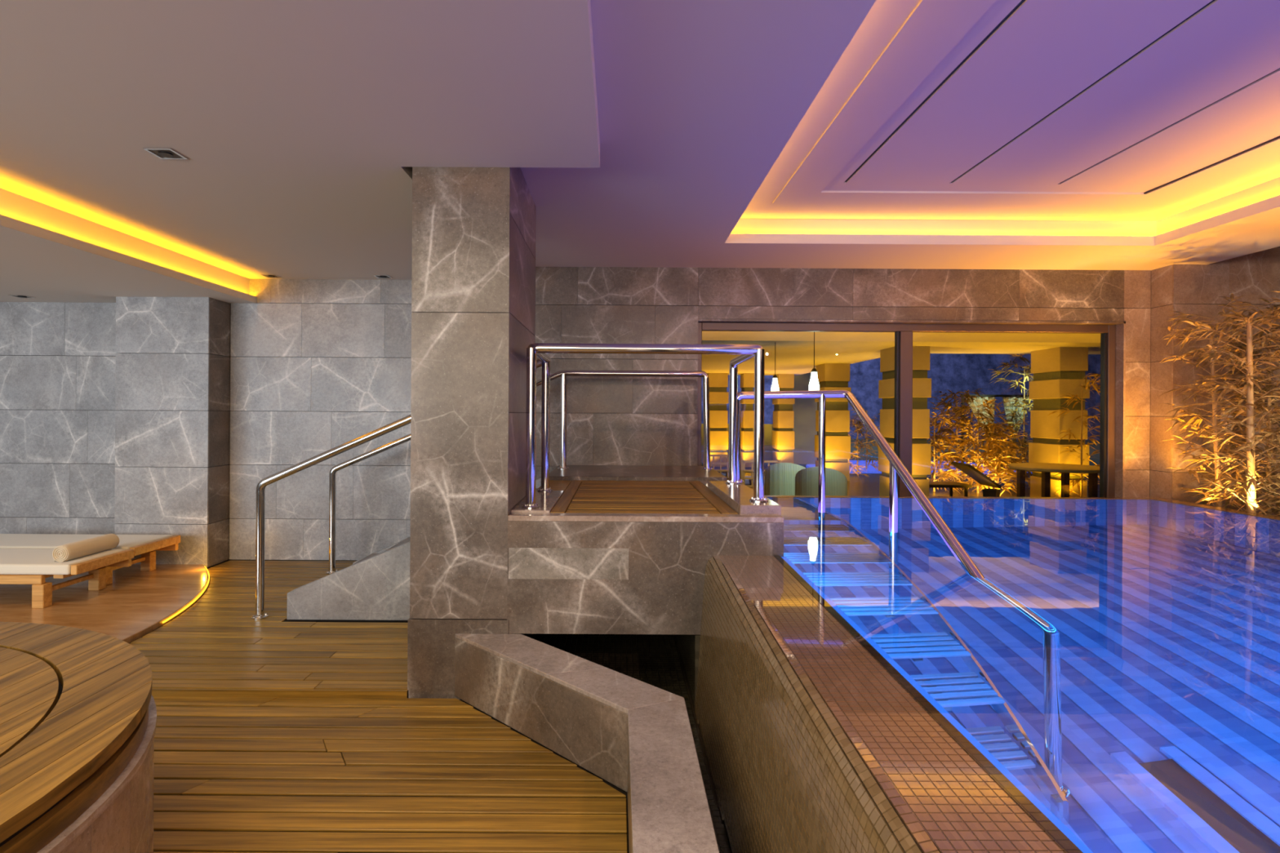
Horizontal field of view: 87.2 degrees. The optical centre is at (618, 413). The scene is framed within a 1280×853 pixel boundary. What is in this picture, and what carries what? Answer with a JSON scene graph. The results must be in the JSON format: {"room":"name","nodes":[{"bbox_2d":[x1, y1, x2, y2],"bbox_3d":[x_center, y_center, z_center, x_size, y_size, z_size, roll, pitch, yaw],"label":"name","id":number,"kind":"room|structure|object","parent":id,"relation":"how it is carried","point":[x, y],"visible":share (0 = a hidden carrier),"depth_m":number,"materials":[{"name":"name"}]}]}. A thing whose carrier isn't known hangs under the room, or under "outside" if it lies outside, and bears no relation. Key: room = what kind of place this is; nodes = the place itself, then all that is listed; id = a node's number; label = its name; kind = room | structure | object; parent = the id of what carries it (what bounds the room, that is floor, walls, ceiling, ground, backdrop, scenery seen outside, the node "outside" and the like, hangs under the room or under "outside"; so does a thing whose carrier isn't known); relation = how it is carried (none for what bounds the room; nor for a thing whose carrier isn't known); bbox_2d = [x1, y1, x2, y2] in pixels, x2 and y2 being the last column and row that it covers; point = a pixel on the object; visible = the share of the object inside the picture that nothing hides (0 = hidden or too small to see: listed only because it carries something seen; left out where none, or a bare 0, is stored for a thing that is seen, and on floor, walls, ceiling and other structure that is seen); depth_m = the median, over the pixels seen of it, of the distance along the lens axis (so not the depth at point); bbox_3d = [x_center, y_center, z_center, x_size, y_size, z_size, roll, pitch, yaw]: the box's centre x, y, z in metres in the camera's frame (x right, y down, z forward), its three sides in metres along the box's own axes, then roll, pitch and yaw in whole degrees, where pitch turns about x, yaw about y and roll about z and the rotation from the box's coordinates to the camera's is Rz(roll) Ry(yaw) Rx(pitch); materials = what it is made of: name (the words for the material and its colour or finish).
{"room":"spa","nodes":[
{"label":"spa","id":0,"kind":"room"},
{"bbox_2d":[0,187,257,303],"bbox_3d":[-6.420,-1.286,2.150,5.745,0.378,9.500,0,0,0],"label":"ceiling","id":1,"kind":"structure","parent":0,"point":[48,254],"depth_m":5.12,"materials":[{"name":"white paint"}]},
{"bbox_2d":[8,294,35,297],"bbox_3d":[-5.544,-1.085,6.250,0.136,0.012,0.136,0,0,0],"label":"recessed light","id":2,"kind":"object","parent":1,"relation":"in","point":[15,295],"visible":1,"depth_m":6.22,"materials":[{"name":"silver metal"}]},
{"bbox_2d":[0,0,599,279],"bbox_3d":[-1.859,-1.379,2.150,3.525,0.136,9.500,0,0,0],"label":"ceiling","id":3,"kind":"structure","parent":0,"point":[301,127],"depth_m":2.91,"materials":[{"name":"white paint"}]},
{"bbox_2d":[142,147,187,159],"bbox_3d":[-2.282,-1.308,3.390,0.136,0.012,0.136,0,0,0],"label":"recessed light","id":4,"kind":"object","parent":3,"relation":"in","point":[161,153],"visible":1,"depth_m":3.38,"materials":[{"name":"silver metal"}]},
{"bbox_2d":[260,274,282,277],"bbox_3d":[-3.322,-1.314,6.440,0.136,0.012,0.136,0,0,0],"label":"recessed light","id":5,"kind":"object","parent":3,"relation":"in","point":[264,275],"visible":1,"depth_m":6.42,"materials":[{"name":"silver metal"}]},
{"bbox_2d":[373,275,392,278],"bbox_3d":[-2.252,-1.307,6.440,0.136,0.012,0.136,0,0,0],"label":"recessed light","id":6,"kind":"object","parent":3,"relation":"in","point":[376,276],"visible":1,"depth_m":6.42,"materials":[{"name":"silver metal"}]},
{"bbox_2d":[128,559,629,852],"bbox_3d":[-4.479,1.553,2.150,9.060,0.241,9.500,0,0,0],"label":"floor","id":7,"kind":"structure","parent":0,"point":[274,733],"depth_m":2.94,"materials":[{"name":"brown wood"}]},
{"bbox_2d":[0,622,156,852],"bbox_3d":[-2.387,1.136,1.340,2.416,0.700,2.416,0,0,0],"label":"hot tub","id":8,"kind":"object","parent":7,"relation":"on","point":[78,711],"visible":1,"depth_m":1.72,"materials":[{"name":"brown wood"}]},
{"bbox_2d":[0,564,209,643],"bbox_3d":[-5.997,1.419,3.755,5.824,0.054,5.610,0,0,0],"label":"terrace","id":9,"kind":"object","parent":7,"relation":"on","point":[136,603],"visible":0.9,"depth_m":5.03,"materials":[{"name":"brown wood"}]},
{"bbox_2d":[0,548,133,608],"bbox_3d":[-4.893,1.243,5.135,1.950,0.312,0.610,0,0,0],"label":"sun lounger","id":10,"kind":"object","parent":9,"relation":"on","point":[17,566],"visible":0.98,"depth_m":4.94,"materials":[{"name":"brown wood"}]},
{"bbox_2d":[52,533,119,562],"bbox_3d":[-4.087,1.030,5.177,0.126,0.124,0.518,0,0,0],"label":"rolled towel","id":11,"kind":"object","parent":10,"relation":"on","point":[64,553],"visible":1,"depth_m":5.09,"materials":[{"name":"beige fabric"}]},
{"bbox_2d":[0,533,180,585],"bbox_3d":[-4.933,1.242,5.775,1.950,0.312,0.610,0,0,0],"label":"sun lounger","id":12,"kind":"object","parent":9,"relation":"on","point":[144,545],"visible":0.58,"depth_m":5.81,"materials":[{"name":"brown wood"}]},
{"bbox_2d":[114,296,232,568],"bbox_3d":[-4.247,-0.025,6.576,0.863,3.000,0.648,0,0,0],"label":"column","id":13,"kind":"structure","parent":7,"relation":"on","point":[172,379],"depth_m":6.25,"materials":[{"name":"grey stone"}]},
{"bbox_2d":[286,477,541,620],"bbox_3d":[-1.522,0.994,5.520,1.867,0.911,1.640,0,0,0],"label":"stairs","id":14,"kind":"structure","parent":7,"relation":"on","point":[376,585],"depth_m":4.70,"materials":[{"name":"grey stone"}]},
{"bbox_2d":[407,166,536,699],"bbox_3d":[-0.840,0.005,4.120,0.532,3.020,1.136,0,0,0],"label":"column","id":15,"kind":"structure","parent":7,"relation":"on","point":[473,269],"depth_m":3.56,"materials":[{"name":"grey"}]},
{"bbox_2d":[251,342,768,619],"bbox_3d":[-0.861,0.527,4.280,3.449,1.854,1.064,0,0,0],"label":"handrail","id":16,"kind":"object","parent":7,"relation":"on","point":[539,350],"visible":1,"depth_m":3.79,"materials":[{"name":"silver metal"}]},
{"bbox_2d":[325,369,712,574],"bbox_3d":[-0.883,0.527,6.135,3.505,1.854,0.136,0,0,-1],"label":"handrail","id":17,"kind":"object","parent":7,"relation":"on","point":[564,374],"visible":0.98,"depth_m":6.13,"materials":[{"name":"silver metal"}]},
{"bbox_2d":[454,633,719,852],"bbox_3d":[0.068,1.335,1.250,0.970,0.330,4.886,0,0,-11],"label":"wall","id":18,"kind":"structure","parent":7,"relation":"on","point":[634,735],"depth_m":2.79,"materials":[{"name":"grey stone"}]},
{"bbox_2d":[0,266,1151,560],"bbox_3d":[-1.750,-0.060,6.750,14.500,3.500,0.300,0,0,0],"label":"wall","id":19,"kind":"structure","parent":0,"point":[317,366],"depth_m":6.60,"materials":[{"name":"grey stone"}]},
{"bbox_2d":[697,322,1115,497],"bbox_3d":[2.869,0.261,6.735,4.180,2.313,0.090,0,0,0],"label":"window","id":20,"kind":"structure","parent":19,"relation":"in","point":[903,414],"depth_m":6.70,"materials":[{"name":"brown metal"}]},
{"bbox_2d":[530,633,731,852],"bbox_3d":[0.026,1.485,1.950,1.310,0.630,9.100,0,0,0],"label":"stairwell opening","id":21,"kind":"structure","parent":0,"point":[668,663],"depth_m":4.24,"materials":[{"name":"brown tile"}]},
{"bbox_2d":[506,465,783,635],"bbox_3d":[0.144,0.831,5.079,1.463,0.680,3.041,0,0,0],"label":"platform","id":22,"kind":"object","parent":21,"relation":"on","point":[611,549],"visible":0.92,"depth_m":3.56,"materials":[{"name":"grey stone"}]},
{"bbox_2d":[520,0,1279,270],"bbox_3d":[2.204,-1.580,2.150,6.710,0.313,9.500,0,0,0],"label":"ceiling","id":23,"kind":"structure","parent":0,"point":[1063,135],"depth_m":3.84,"materials":[{"name":"white paint"}]},
{"bbox_2d":[730,0,1279,235],"bbox_3d":[2.702,-1.617,1.595,3.895,0.233,8.390,0,0,0],"label":"tray","id":24,"kind":"object","parent":23,"relation":"on","point":[936,117],"depth_m":3.82,"materials":[{"name":"white paint"}]},
{"bbox_2d":[764,495,1279,519],"bbox_3d":[2.690,1.663,1.825,4.800,1.807,8.850,0,0,0],"label":"swimming pool","id":25,"kind":"object","parent":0,"point":[1251,513],"visible":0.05,"depth_m":6.06,"materials":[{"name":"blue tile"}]},
{"bbox_2d":[737,390,984,578],"bbox_3d":[1.581,1.086,3.837,0.784,2.508,2.533,0,0,-20],"label":"handrail","id":26,"kind":"object","parent":25,"relation":"on","point":[897,467],"visible":0.51,"depth_m":4.11,"materials":[{"name":"silver metal"}]},
{"bbox_2d":[694,555,1066,852],"bbox_3d":[0.620,1.627,0.529,0.456,1.753,6.060,0,0,0],"label":"wall","id":27,"kind":"structure","parent":25,"relation":"on","point":[811,744],"depth_m":1.82,"materials":[{"name":"brown tile"}]},
{"bbox_2d":[766,497,1279,852],"bbox_3d":[2.739,0.761,1.752,4.122,0.001,8.605,0,0,0],"label":"water","id":28,"kind":"object","parent":25,"relation":"in","point":[1113,666],"visible":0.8,"depth_m":2.17,"materials":[{"name":"blue liquid"}]},
{"bbox_2d":[1150,246,1279,515],"bbox_3d":[6.815,-0.459,2.150,3.175,4.000,9.500,0,0,0],"label":"wall","id":29,"kind":"structure","parent":0,"point":[1187,289],"depth_m":6.33,"materials":[{"name":"grey"}]},
{"bbox_2d":[1219,411,1233,431],"bbox_3d":[5.680,0.074,6.277,0.090,0.180,0.105,0,0,0],"label":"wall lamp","id":30,"kind":"object","parent":29,"relation":"attached to","point":[1221,413],"visible":0.24,"depth_m":6.24,"materials":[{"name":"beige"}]},
{"bbox_3d":[4.542,1.367,2.050,7.300,0.520,9.300,0,0,0],"label":"floor","id":31,"kind":"structure","parent":0,"visible":0},
{"bbox_2d":[1154,293,1279,513],"bbox_3d":[5.218,0.055,5.857,0.952,2.115,0.872,0,0,0],"label":"bamboo","id":32,"kind":"object","parent":31,"relation":"on","point":[1218,475],"visible":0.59,"depth_m":5.89,"materials":[{"name":"plant"}]},
{"bbox_2d":[1180,311,1279,515],"bbox_3d":[5.002,0.126,5.379,0.976,1.969,0.909,0,0,0],"label":"bamboo","id":33,"kind":"object","parent":31,"relation":"on","point":[1250,469],"visible":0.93,"depth_m":5.34,"materials":[{"name":"plant"}]},
{"bbox_2d":[1205,296,1279,516],"bbox_3d":[5.623,0.028,5.798,0.862,2.171,0.864,0,0,33],"label":"bamboo","id":34,"kind":"object","parent":31,"relation":"on","point":[1242,353],"visible":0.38,"depth_m":5.84,"materials":[{"name":"plant"}]},
{"bbox_2d":[1232,290,1279,516],"bbox_3d":[5.510,0.065,5.253,0.938,2.097,0.995,0,0,-33],"label":"bamboo","id":35,"kind":"object","parent":31,"relation":"on","point":[1268,385],"visible":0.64,"depth_m":5.45,"materials":[{"name":"plant"}]},
{"bbox_2d":[1243,390,1279,515],"bbox_3d":[5.195,0.392,5.040,0.750,1.439,0.977,0,0,0],"label":"bamboo","id":36,"kind":"object","parent":31,"relation":"on","point":[1269,400],"visible":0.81,"depth_m":5.25,"materials":[{"name":"plant"}]},
{"label":"outside","id":37,"kind":"structure","parent":0,"visible":0},
{"bbox_2d":[702,331,1100,375],"bbox_3d":[5.008,-1.250,13.460,18.000,0.240,13.080,0,0,0],"label":"ceiling","id":38,"kind":"structure","parent":37,"point":[794,350],"depth_m":11.03,"materials":[{"name":"white paint"}]},
{"bbox_2d":[770,342,779,391],"bbox_3d":[2.522,-0.702,10.800,0.135,0.886,0.135,0,0,0],"label":"hanging lantern","id":39,"kind":"object","parent":38,"relation":"hanging from","point":[775,387],"visible":0.73,"depth_m":10.77,"materials":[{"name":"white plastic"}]},
{"bbox_2d":[808,331,819,390],"bbox_3d":[2.800,-0.787,9.600,0.150,1.073,0.150,0,0,0],"label":"hanging lantern","id":40,"kind":"object","parent":38,"relation":"hanging from","point":[814,384],"visible":0.76,"depth_m":9.56,"materials":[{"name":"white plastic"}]},
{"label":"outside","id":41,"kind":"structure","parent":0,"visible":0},
{"bbox_2d":[727,472,1099,497],"bbox_3d":[4.990,1.630,12.060,18.000,0.200,10.280,0,0,0],"label":"floor","id":42,"kind":"structure","parent":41,"point":[861,485],"depth_m":13.68,"materials":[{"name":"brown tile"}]},
{"bbox_2d":[701,453,728,479],"bbox_3d":[1.788,1.111,12.005,0.610,0.800,0.610,0,0,0],"label":"lattice chair","id":43,"kind":"object","parent":42,"relation":"on","point":[725,472],"visible":0.16,"depth_m":11.71,"materials":[{"name":"brown wood"}]},
{"bbox_2d":[714,468,727,476],"bbox_3d":[1.788,1.060,12.020,0.530,0.098,0.520,0,0,0],"label":"cushion","id":44,"kind":"object","parent":43,"relation":"on","point":[725,473],"depth_m":11.76,"materials":[{"name":"beige fabric"}]},
{"bbox_2d":[740,459,781,488],"bbox_3d":[2.185,1.113,10.605,0.610,0.800,0.610,0,0,0],"label":"lattice chair","id":45,"kind":"object","parent":42,"relation":"on","point":[748,480],"visible":0.34,"depth_m":10.30,"materials":[{"name":"brown wood"}]},
{"bbox_2d":[745,475,764,484],"bbox_3d":[2.185,1.062,10.620,0.530,0.098,0.520,0,0,0],"label":"cushion","id":46,"kind":"object","parent":45,"relation":"on","point":[748,482],"depth_m":10.36,"materials":[{"name":"beige fabric"}]},
{"bbox_2d":[764,462,805,495],"bbox_3d":[2.456,1.105,9.696,0.680,0.820,0.588,0,0,0],"label":"wicker armchair","id":47,"kind":"object","parent":42,"relation":"on","point":[780,477],"visible":0.37,"depth_m":9.44,"materials":[{"name":"green wicker"}]},
{"bbox_2d":[795,466,847,496],"bbox_3d":[2.715,1.106,8.996,0.680,0.820,0.588,0,0,0],"label":"wicker armchair","id":48,"kind":"object","parent":42,"relation":"on","point":[806,479],"visible":0.28,"depth_m":8.75,"materials":[{"name":"green wicker"}]},
{"bbox_2d":[814,363,851,480],"bbox_3d":[4.954,0.200,15.550,0.606,2.660,0.736,0,0,0],"label":"column","id":49,"kind":"structure","parent":42,"relation":"on","point":[831,376],"depth_m":15.20,"materials":[{"name":"stone"}]},
{"bbox_2d":[848,416,870,477],"bbox_3d":[5.603,0.837,16.470,1.205,1.590,1.444,0,0,0],"label":"bamboo","id":50,"kind":"object","parent":42,"relation":"on","point":[852,422],"visible":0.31,"depth_m":16.47,"materials":[{"name":"plant"}]},
{"bbox_2d":[878,346,931,496],"bbox_3d":[4.954,0.200,11.650,0.606,2.660,0.736,0,0,0],"label":"column","id":51,"kind":"structure","parent":42,"relation":"on","point":[922,384],"depth_m":11.33,"materials":[{"name":"stone"}]},
{"bbox_2d":[926,406,968,493],"bbox_3d":[6.204,0.730,13.271,1.273,1.760,1.436,0,0,-20],"label":"bamboo","id":52,"kind":"object","parent":42,"relation":"on","point":[935,464],"visible":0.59,"depth_m":13.09,"materials":[{"name":"plant"}]},
{"bbox_2d":[929,388,992,488],"bbox_3d":[7.064,0.535,14.005,1.365,2.109,1.436,0,0,0],"label":"bamboo","id":53,"kind":"object","parent":42,"relation":"on","point":[948,405],"visible":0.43,"depth_m":13.88,"materials":[{"name":"plant"}]},
{"bbox_2d":[928,462,1001,496],"bbox_3d":[5.710,1.200,11.800,1.712,0.668,0.600,0,0,0],"label":"sun lounger","id":54,"kind":"object","parent":42,"relation":"on","point":[966,468],"visible":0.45,"depth_m":11.61,"materials":[{"name":"brown wood"}]},
{"bbox_2d":[946,390,1016,493],"bbox_3d":[6.995,0.596,13.011,1.332,2.109,1.345,0,0,-44],"label":"bamboo","id":55,"kind":"object","parent":42,"relation":"on","point":[965,408],"visible":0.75,"depth_m":12.93,"materials":[{"name":"plant"}]},
{"bbox_2d":[982,488,1000,497],"bbox_3d":[5.774,1.355,10.400,0.198,0.360,0.198,0,0,45],"label":"planter","id":56,"kind":"object","parent":42,"relation":"on","point":[987,492],"visible":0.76,"depth_m":10.34,"materials":[{"name":"black plastic"}]},
{"bbox_2d":[952,417,1031,495],"bbox_3d":[7.223,0.840,12.894,1.366,1.550,1.289,0,0,44],"label":"bamboo","id":57,"kind":"object","parent":42,"relation":"on","point":[1002,431],"visible":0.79,"depth_m":12.75,"materials":[{"name":"plant"}]},
{"bbox_2d":[960,394,1029,479],"bbox_3d":[8.819,0.601,15.590,1.745,2.065,0.080,0,0,0],"label":"frame","id":58,"kind":"object","parent":42,"relation":"on","point":[975,395],"visible":0.12,"depth_m":15.55,"materials":[{"name":"black metal"}]},
{"bbox_2d":[964,396,995,466],"bbox_3d":[8.409,0.420,15.596,0.722,1.616,0.108,0,0,0],"label":"drape","id":59,"kind":"object","parent":58,"relation":"hanging from","point":[980,400],"visible":0.2,"depth_m":15.57,"materials":[{"name":"grey fabric"}]},
{"bbox_2d":[1002,396,1029,459],"bbox_3d":[9.255,0.426,15.596,0.692,1.614,0.108,0,0,0],"label":"drape","id":60,"kind":"object","parent":58,"relation":"hanging from","point":[1006,399],"visible":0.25,"depth_m":15.57,"materials":[{"name":"grey fabric"}]},
{"bbox_2d":[982,438,1032,488],"bbox_3d":[8.385,1.088,14.232,1.422,1.154,1.257,0,0,10],"label":"bamboo","id":61,"kind":"object","parent":42,"relation":"on","point":[1023,456],"visible":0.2,"depth_m":14.04,"materials":[{"name":"plant"}]},
{"bbox_2d":[988,354,1033,478],"bbox_3d":[9.049,0.122,14.982,1.398,2.891,1.313,0,0,0],"label":"bamboo","id":62,"kind":"object","parent":42,"relation":"on","point":[1024,371],"visible":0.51,"depth_m":14.99,"materials":[{"name":"plant"}]},
{"bbox_2d":[1008,462,1099,497],"bbox_3d":[6.512,1.159,10.000,1.240,0.760,1.240,0,0,0],"label":"garden table","id":63,"kind":"object","parent":42,"relation":"on","point":[1046,468],"visible":0.79,"depth_m":9.72,"materials":[{"name":"wood"}]},
{"bbox_2d":[1028,346,1089,497],"bbox_3d":[7.659,0.216,11.700,0.516,2.660,0.836,0,0,0],"label":"column","id":64,"kind":"structure","parent":42,"relation":"on","point":[1059,371],"depth_m":11.35,"materials":[{"name":"stone"}]},
{"bbox_2d":[1048,373,1100,497],"bbox_3d":[7.487,0.440,10.841,1.006,2.209,0.811,0,0,0],"label":"bamboo","id":65,"kind":"object","parent":42,"relation":"on","point":[1080,488],"visible":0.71,"depth_m":10.89,"materials":[{"name":"plant"}]},
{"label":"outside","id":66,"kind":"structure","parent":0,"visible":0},
{"bbox_2d":[702,439,1099,475],"bbox_3d":[13.989,1.799,34.600,52.000,0.270,34.800,0,0,0],"label":"garden","id":67,"kind":"object","parent":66,"point":[1095,460],"depth_m":29.06,"materials":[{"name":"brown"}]},
{"bbox_2d":[707,373,728,466],"bbox_3d":[2.824,0.187,19.300,0.586,2.660,0.636,0,0,0],"label":"column","id":68,"kind":"structure","parent":67,"relation":"on","point":[718,382],"depth_m":19.00,"materials":[{"name":"stone"}]},
{"bbox_2d":[740,373,754,466],"bbox_3d":[3.699,0.192,19.300,0.336,2.660,0.636,0,0,0],"label":"column","id":69,"kind":"structure","parent":67,"relation":"on","point":[747,380],"depth_m":19.00,"materials":[{"name":"stone"}]},
{"bbox_2d":[772,373,795,464],"bbox_3d":[4.824,0.199,19.650,0.486,2.660,0.736,0,0,0],"label":"column","id":70,"kind":"structure","parent":67,"relation":"on","point":[783,434],"depth_m":19.30,"materials":[{"name":"stone"}]},
{"bbox_2d":[805,460,1031,474],"bbox_3d":[8.341,1.585,19.750,6.300,0.070,4.900,0,0,0],"label":"pool","id":71,"kind":"object","parent":67,"relation":"on","point":[871,469],"visible":0.2,"depth_m":19.20,"materials":[{"name":"blue liquid"}]},
{"bbox_2d":[848,417,879,472],"bbox_3d":[6.205,0.852,17.561,1.270,1.573,1.452,0,0,0],"label":"bamboo","id":72,"kind":"object","parent":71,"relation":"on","point":[851,419],"visible":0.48,"depth_m":17.38,"materials":[{"name":"plant"}]},
{"bbox_2d":[849,409,879,469],"bbox_3d":[6.938,0.735,18.418,1.371,1.762,1.294,0,0,0],"label":"bamboo","id":73,"kind":"object","parent":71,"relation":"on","point":[855,416],"visible":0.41,"depth_m":18.46,"materials":[{"name":"plant"}]},
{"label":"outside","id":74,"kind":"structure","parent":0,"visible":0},
{"bbox_2d":[701,353,1100,439],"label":"window","id":75,"kind":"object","parent":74,"point":[955,373],"visible":0.02,"depth_m":44.76,"materials":[{"name":"clear glass"}]},
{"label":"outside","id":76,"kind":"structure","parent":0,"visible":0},
{"bbox_2d":[701,372,817,464],"bbox_3d":[1.050,0.056,20.550,10.100,2.900,0.500,0,0,0],"label":"wall","id":77,"kind":"structure","parent":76,"point":[804,409],"depth_m":20.30,"materials":[{"name":"grey"}]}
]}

